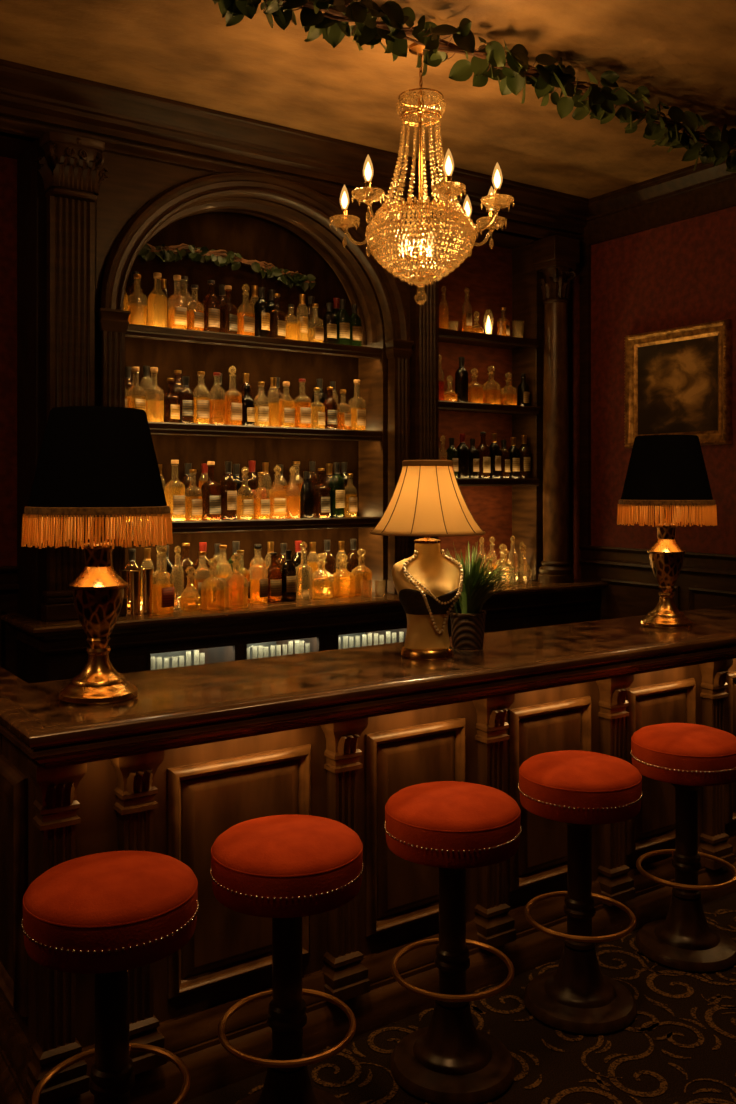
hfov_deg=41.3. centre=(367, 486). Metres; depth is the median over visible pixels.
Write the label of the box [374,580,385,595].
tumbler
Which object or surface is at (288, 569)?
bottle
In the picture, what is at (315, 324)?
bottle
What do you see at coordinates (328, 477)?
bottle
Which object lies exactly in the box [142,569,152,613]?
cup
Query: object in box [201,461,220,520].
bottle
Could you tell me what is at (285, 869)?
bar stool
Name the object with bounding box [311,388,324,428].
bottle
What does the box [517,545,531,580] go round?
decanter
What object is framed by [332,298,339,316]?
bottle
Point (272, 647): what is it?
tumbler
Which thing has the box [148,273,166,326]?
bottle
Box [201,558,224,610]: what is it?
decanter
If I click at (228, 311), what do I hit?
bottle
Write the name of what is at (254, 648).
tumbler
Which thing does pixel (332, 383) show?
bottle
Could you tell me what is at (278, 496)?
bottle
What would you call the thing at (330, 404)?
bottle
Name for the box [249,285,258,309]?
bottle
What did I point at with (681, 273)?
wall
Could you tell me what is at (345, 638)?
tumbler
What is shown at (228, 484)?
bottle
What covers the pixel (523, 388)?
bottle
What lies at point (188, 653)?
tumbler
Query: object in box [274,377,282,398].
bottle
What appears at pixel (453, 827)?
bar stool
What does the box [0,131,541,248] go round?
trim
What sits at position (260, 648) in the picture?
tumbler
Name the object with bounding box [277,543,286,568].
bottle
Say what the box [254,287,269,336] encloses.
bottle
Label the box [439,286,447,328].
bottle
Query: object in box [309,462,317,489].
bottle
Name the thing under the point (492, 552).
bottle
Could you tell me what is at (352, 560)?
bottle
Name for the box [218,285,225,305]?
bottle
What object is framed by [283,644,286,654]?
tumbler
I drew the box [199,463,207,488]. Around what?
bottle
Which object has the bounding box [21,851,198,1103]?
bar stool
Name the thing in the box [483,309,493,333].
candle
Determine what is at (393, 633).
tumbler
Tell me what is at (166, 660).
tumbler
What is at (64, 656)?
bar cabinet
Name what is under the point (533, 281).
shelf unit
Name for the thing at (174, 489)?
bottle
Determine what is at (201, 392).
bottle
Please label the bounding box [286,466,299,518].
bottle
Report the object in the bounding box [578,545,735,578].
trim
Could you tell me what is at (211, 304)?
bottle
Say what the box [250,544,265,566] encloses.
bottle
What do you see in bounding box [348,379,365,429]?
bottle
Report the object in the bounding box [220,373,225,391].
bottle
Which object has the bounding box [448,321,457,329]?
tumbler
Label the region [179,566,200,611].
decanter
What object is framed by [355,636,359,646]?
tumbler
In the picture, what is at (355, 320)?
bottle
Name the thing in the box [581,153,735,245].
trim
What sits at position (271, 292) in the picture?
bottle
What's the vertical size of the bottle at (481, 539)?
0.287 m
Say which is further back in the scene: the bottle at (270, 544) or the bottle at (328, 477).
the bottle at (328, 477)
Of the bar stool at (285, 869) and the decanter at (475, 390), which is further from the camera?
the decanter at (475, 390)
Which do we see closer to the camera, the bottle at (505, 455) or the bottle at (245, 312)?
the bottle at (245, 312)
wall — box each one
[0,156,17,676]
[572,206,735,578]
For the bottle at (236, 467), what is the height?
0.292 m
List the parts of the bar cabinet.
niche frame, niche frame, frieze molding, niche frame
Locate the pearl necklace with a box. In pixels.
[402,549,463,633]
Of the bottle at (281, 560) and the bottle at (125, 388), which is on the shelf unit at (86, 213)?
the bottle at (125, 388)
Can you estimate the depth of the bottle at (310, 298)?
5.37 m
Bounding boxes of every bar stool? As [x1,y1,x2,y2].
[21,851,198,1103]
[210,815,363,1103]
[384,781,521,1103]
[518,750,642,1034]
[630,723,735,972]
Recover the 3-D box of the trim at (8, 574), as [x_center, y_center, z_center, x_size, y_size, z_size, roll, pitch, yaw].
[-2.887,0.435,3.717,3.020,0.130,0.045,0,0,-34]
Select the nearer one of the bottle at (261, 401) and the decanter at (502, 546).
the bottle at (261, 401)
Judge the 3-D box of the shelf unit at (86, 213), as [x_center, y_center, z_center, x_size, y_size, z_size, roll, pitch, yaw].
[-0.581,-0.496,5.022,2.295,2.172,0.472,0,0,-34]
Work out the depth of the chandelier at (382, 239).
3.83 m
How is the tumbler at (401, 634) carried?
in the bar cabinet
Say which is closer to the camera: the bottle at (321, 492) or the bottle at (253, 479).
the bottle at (253, 479)
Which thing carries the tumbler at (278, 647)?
in the bar cabinet
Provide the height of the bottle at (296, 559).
0.301 m
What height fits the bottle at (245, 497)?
0.275 m
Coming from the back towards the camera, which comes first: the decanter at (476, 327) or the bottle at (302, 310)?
the decanter at (476, 327)
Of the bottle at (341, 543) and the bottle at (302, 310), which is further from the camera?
the bottle at (341, 543)
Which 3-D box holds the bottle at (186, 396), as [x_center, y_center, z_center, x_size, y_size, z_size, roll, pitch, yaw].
[-0.910,-0.432,4.882,0.075,0.244,0.078,0,0,-38]
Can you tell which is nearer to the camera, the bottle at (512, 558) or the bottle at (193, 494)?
the bottle at (193, 494)
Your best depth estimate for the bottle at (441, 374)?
5.76 m
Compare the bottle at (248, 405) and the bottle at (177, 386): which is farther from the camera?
the bottle at (248, 405)
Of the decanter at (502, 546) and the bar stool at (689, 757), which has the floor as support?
the bar stool at (689, 757)
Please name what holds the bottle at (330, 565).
on the countertop at (34, 627)
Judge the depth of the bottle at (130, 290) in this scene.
4.80 m
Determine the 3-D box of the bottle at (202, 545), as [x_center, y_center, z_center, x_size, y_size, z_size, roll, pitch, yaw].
[-0.833,0.435,4.926,0.085,0.311,0.086,0,0,-41]
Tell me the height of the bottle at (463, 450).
0.272 m
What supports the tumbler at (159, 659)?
in the bar cabinet
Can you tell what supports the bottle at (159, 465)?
on the shelf unit at (86, 213)
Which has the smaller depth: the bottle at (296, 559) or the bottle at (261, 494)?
the bottle at (261, 494)
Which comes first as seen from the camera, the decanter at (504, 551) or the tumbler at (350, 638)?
the tumbler at (350, 638)
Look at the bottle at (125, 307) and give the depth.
4.67 m
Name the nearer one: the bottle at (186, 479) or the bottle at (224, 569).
the bottle at (224, 569)
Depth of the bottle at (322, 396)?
5.41 m
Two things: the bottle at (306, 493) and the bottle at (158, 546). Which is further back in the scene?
the bottle at (306, 493)
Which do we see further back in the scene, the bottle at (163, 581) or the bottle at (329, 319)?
the bottle at (329, 319)
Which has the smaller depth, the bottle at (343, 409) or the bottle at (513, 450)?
the bottle at (343, 409)
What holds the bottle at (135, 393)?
on the shelf unit at (86, 213)
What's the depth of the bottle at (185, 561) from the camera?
4.85 m
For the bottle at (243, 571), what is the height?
0.272 m
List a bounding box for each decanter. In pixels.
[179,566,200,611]
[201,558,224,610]
[224,554,247,608]
[312,553,333,598]
[333,554,354,597]
[351,548,371,595]
[444,375,456,400]
[468,368,482,402]
[472,311,483,332]
[481,554,498,586]
[483,366,499,403]
[496,548,513,585]
[497,544,511,565]
[500,372,516,404]
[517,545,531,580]
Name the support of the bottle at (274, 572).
on the countertop at (34, 627)
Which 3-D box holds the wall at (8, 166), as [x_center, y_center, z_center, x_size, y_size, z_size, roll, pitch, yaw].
[-1.526,-0.060,4.854,6.550,3.420,0.300,0,0,-34]
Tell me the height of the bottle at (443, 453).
0.258 m
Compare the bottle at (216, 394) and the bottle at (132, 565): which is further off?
the bottle at (216, 394)
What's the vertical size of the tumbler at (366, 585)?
0.090 m
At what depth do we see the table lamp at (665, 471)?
3.99 m
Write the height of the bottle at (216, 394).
0.272 m
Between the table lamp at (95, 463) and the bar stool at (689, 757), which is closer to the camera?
the table lamp at (95, 463)
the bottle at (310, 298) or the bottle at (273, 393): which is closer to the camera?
the bottle at (273, 393)
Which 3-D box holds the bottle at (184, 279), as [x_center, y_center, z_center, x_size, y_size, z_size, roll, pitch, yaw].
[-0.936,-0.920,4.967,0.086,0.300,0.088,0,0,-34]
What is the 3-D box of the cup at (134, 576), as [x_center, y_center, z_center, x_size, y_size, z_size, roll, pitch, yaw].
[-1.079,0.489,4.518,0.054,0.201,0.054,0,0,-34]
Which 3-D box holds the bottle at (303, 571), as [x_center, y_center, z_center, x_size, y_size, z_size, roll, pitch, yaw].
[-0.337,0.438,5.114,0.078,0.305,0.078,0,0,40]
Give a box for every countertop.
[0,605,735,768]
[1,578,608,636]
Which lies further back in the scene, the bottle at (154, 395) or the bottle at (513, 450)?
the bottle at (513, 450)
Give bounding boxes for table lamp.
[21,406,172,704]
[370,460,484,660]
[617,435,716,628]
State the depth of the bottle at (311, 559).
5.27 m
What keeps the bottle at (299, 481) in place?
on the shelf unit at (86, 213)
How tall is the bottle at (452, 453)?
0.244 m
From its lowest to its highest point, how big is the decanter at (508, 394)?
0.215 m
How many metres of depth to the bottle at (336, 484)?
5.35 m
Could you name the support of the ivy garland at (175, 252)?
attached to the shelf unit at (86, 213)
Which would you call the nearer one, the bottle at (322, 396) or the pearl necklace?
the pearl necklace
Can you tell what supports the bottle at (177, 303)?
on the shelf unit at (86, 213)
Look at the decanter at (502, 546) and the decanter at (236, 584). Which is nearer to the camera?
the decanter at (236, 584)
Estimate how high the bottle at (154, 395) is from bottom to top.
0.276 m
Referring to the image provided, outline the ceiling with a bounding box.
[0,0,735,198]
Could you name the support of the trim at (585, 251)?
attached to the wall at (681, 273)
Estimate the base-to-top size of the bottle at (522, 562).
0.258 m
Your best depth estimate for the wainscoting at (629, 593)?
5.80 m
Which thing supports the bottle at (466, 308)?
on the shelf unit at (533, 281)
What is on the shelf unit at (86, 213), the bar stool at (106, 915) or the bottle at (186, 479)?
the bottle at (186, 479)
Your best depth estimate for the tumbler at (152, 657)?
4.47 m
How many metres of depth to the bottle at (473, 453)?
5.90 m
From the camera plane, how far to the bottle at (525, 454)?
6.13 m
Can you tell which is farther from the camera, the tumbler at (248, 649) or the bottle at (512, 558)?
the bottle at (512, 558)
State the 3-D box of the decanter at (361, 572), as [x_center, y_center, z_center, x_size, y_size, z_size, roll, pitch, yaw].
[-0.036,0.463,5.323,0.094,0.255,0.094,0,0,32]
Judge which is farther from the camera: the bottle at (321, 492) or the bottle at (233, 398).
the bottle at (321, 492)
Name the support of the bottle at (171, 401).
on the shelf unit at (86, 213)
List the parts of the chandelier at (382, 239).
candle bulb, arm, candle bulb, arm, bulb, stem, lamp shade, bowl frame, crown, chain, bulb, arm, candle bulb, candle bulb, arm, arm, candle bulb, candle bulb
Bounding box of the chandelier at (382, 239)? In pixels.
[329,43,513,305]
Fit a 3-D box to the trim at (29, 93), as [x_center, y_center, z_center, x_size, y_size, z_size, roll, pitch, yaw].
[-1.232,-1.685,4.335,6.450,0.170,0.170,0,0,-34]
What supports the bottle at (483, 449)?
on the shelf unit at (533, 281)
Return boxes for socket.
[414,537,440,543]
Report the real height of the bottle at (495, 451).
0.282 m
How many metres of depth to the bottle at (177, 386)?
4.93 m
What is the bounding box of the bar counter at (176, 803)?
[0,658,735,1103]
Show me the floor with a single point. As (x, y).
(679, 1046)
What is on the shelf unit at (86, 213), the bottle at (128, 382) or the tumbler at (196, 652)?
the bottle at (128, 382)
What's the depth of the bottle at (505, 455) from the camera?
6.04 m
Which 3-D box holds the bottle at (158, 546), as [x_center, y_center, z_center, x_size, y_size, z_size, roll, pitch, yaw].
[-0.996,0.433,4.671,0.079,0.314,0.079,0,0,-33]
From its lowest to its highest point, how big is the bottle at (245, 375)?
0.292 m
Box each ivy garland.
[138,243,315,290]
[213,0,735,171]
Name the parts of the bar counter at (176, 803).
panel, panel molding, panel molding, panel, molding, panel molding, panel, panel molding, panel, panel molding, panel, panel molding, panel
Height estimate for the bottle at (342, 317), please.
0.268 m
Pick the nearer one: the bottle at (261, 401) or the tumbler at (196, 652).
the tumbler at (196, 652)
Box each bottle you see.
[123,292,127,320]
[125,367,132,389]
[125,388,126,406]
[125,549,140,609]
[127,271,143,295]
[127,367,145,411]
[128,274,146,324]
[140,366,150,389]
[141,548,153,607]
[145,367,163,421]
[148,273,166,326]
[152,545,160,610]
[153,546,173,613]
[158,464,164,493]
[161,279,168,326]
[164,378,179,422]
[165,460,184,520]
[165,546,173,573]
[168,275,186,328]
[171,546,183,608]
[173,370,182,395]
[178,376,193,422]
[180,276,191,303]
[180,543,194,588]
[181,463,191,488]
[185,470,201,520]
[187,285,203,330]
[193,371,209,423]
[194,552,209,607]
[195,542,209,569]
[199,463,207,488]
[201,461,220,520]
[203,280,219,331]
[209,372,224,424]
[213,544,220,560]
[216,545,231,581]
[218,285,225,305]
[220,285,237,333]
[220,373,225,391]
[220,461,236,519]
[225,366,241,424]
[228,541,243,570]
[232,550,249,603]
[233,464,241,519]
[236,467,253,519]
[237,284,254,335]
[240,373,251,397]
[242,385,254,425]
[247,461,258,491]
[248,546,267,603]
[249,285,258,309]
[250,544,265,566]
[253,472,269,518]
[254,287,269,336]
[254,382,268,425]
[262,462,270,490]
[265,542,273,568]
[267,552,281,601]
[268,289,274,310]
[268,377,278,426]
[269,465,286,518]
[270,294,285,338]
[272,465,287,490]
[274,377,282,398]
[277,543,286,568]
[279,382,294,426]
[281,550,296,600]
[285,304,297,339]
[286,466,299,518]
[288,461,302,490]
[291,541,301,566]
[294,379,310,427]
[296,541,311,599]
[297,294,307,340]
[300,472,313,518]
[307,542,318,572]
[308,296,313,319]
[308,304,323,342]
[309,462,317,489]
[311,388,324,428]
[312,379,326,403]
[313,468,329,517]
[323,303,336,343]
[323,387,336,428]
[323,540,334,574]
[324,464,332,486]
[329,462,344,517]
[330,381,337,404]
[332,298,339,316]
[336,299,349,344]
[336,541,346,571]
[337,390,350,429]
[341,462,347,486]
[344,474,356,517]
[347,539,358,571]
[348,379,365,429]
[350,304,361,345]
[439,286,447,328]
[439,354,443,400]
[440,435,446,459]
[446,438,457,477]
[455,357,467,401]
[456,434,468,477]
[462,288,471,331]
[469,439,478,477]
[477,432,489,477]
[477,537,486,568]
[488,537,496,568]
[489,433,500,477]
[497,307,509,335]
[501,440,509,477]
[508,437,519,477]
[508,536,516,581]
[518,374,529,405]
[518,435,530,477]
[518,542,526,584]
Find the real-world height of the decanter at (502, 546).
0.239 m
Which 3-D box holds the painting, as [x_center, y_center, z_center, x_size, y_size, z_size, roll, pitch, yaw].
[1.764,-0.575,5.612,0.056,0.680,0.715,0,0,-34]
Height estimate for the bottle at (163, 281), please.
0.272 m
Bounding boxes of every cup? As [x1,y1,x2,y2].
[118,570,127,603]
[129,571,140,614]
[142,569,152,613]
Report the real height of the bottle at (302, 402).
0.272 m
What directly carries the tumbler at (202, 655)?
in the bar cabinet
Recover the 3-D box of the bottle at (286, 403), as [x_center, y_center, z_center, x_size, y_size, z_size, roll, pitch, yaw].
[-0.436,-0.436,5.207,0.065,0.251,0.096,0,0,45]
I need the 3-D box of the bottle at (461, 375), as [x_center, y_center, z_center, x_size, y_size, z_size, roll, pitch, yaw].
[0.564,-0.641,5.878,0.082,0.282,0.080,0,0,44]
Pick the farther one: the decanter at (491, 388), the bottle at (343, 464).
the decanter at (491, 388)
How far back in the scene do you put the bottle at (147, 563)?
4.74 m
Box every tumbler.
[151,656,154,669]
[157,657,161,668]
[164,658,168,668]
[172,657,177,667]
[179,656,183,666]
[186,651,190,665]
[194,650,198,664]
[199,653,204,664]
[247,648,249,658]
[252,646,256,658]
[258,645,262,657]
[263,647,267,657]
[270,645,274,656]
[276,645,280,655]
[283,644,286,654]
[288,641,292,654]
[295,640,298,653]
[299,640,303,653]
[305,643,309,652]
[343,636,347,648]
[349,637,352,647]
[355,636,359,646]
[360,580,371,597]
[362,634,366,646]
[367,633,371,645]
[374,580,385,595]
[374,633,377,644]
[379,635,383,644]
[386,631,390,643]
[392,632,395,642]
[399,631,403,641]
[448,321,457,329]
[512,321,523,337]
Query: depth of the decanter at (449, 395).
5.80 m
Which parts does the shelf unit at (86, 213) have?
panel, jamb post, post, shelf, panel, panel, arch molding, post, jamb post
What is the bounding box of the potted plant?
[440,541,530,649]
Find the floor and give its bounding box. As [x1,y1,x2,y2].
[182,892,735,1103]
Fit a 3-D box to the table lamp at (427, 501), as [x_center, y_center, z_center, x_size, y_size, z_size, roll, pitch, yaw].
[0.204,0.244,3.353,0.396,0.672,0.396,0,0,-28]
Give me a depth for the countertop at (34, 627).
4.72 m
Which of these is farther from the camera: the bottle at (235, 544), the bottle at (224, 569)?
the bottle at (235, 544)
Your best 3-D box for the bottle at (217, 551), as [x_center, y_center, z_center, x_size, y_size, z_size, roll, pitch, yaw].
[-0.764,0.439,4.967,0.062,0.301,0.064,0,0,-32]
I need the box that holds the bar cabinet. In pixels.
[15,589,600,683]
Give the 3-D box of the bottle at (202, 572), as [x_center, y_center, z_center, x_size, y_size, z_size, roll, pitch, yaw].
[-0.812,0.454,4.789,0.082,0.272,0.085,0,0,-33]
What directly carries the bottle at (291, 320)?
on the shelf unit at (86, 213)
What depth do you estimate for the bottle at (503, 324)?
6.04 m
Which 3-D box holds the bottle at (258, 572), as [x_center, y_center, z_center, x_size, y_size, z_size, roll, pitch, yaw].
[-0.559,0.445,4.964,0.082,0.291,0.080,0,0,32]
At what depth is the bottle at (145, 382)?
4.83 m
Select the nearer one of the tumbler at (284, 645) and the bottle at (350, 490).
the tumbler at (284, 645)
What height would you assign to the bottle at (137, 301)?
0.262 m
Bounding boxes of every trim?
[0,59,588,234]
[0,115,582,246]
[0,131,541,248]
[0,566,18,594]
[0,594,16,675]
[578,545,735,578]
[580,245,590,545]
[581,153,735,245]
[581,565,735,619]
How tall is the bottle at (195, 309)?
0.243 m
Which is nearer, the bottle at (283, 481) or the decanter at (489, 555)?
the bottle at (283, 481)
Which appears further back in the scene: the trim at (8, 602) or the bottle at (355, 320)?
the bottle at (355, 320)
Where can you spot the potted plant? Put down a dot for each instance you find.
(467, 619)
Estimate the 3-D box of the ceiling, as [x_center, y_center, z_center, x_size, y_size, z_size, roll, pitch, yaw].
[0.383,-1.820,1.968,6.450,0.100,7.220,0,0,-34]
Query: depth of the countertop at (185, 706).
2.96 m
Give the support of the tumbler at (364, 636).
in the bar cabinet
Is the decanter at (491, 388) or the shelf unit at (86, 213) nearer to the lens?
the shelf unit at (86, 213)
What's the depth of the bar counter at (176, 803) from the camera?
2.91 m
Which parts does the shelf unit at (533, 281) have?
panel, panel, shelf, shelf, panel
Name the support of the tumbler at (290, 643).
in the bar cabinet
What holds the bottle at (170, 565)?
on the countertop at (34, 627)
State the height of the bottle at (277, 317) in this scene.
0.253 m
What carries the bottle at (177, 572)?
on the countertop at (34, 627)
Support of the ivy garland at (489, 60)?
attached to the ceiling
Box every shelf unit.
[17,131,445,621]
[407,235,579,582]
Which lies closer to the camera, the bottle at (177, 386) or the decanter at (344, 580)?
the bottle at (177, 386)
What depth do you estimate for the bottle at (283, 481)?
5.26 m
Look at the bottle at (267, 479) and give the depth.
5.21 m
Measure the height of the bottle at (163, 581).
0.319 m
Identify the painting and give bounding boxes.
[624,319,731,447]
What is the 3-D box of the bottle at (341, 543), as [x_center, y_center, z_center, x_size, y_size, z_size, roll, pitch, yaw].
[-0.147,0.444,5.390,0.062,0.292,0.062,0,0,37]
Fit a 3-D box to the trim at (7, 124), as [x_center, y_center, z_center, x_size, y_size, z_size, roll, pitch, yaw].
[-1.297,-1.595,4.430,6.450,0.110,0.100,0,0,-34]
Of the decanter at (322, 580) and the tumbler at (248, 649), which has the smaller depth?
the tumbler at (248, 649)
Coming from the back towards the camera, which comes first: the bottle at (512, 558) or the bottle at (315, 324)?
the bottle at (512, 558)

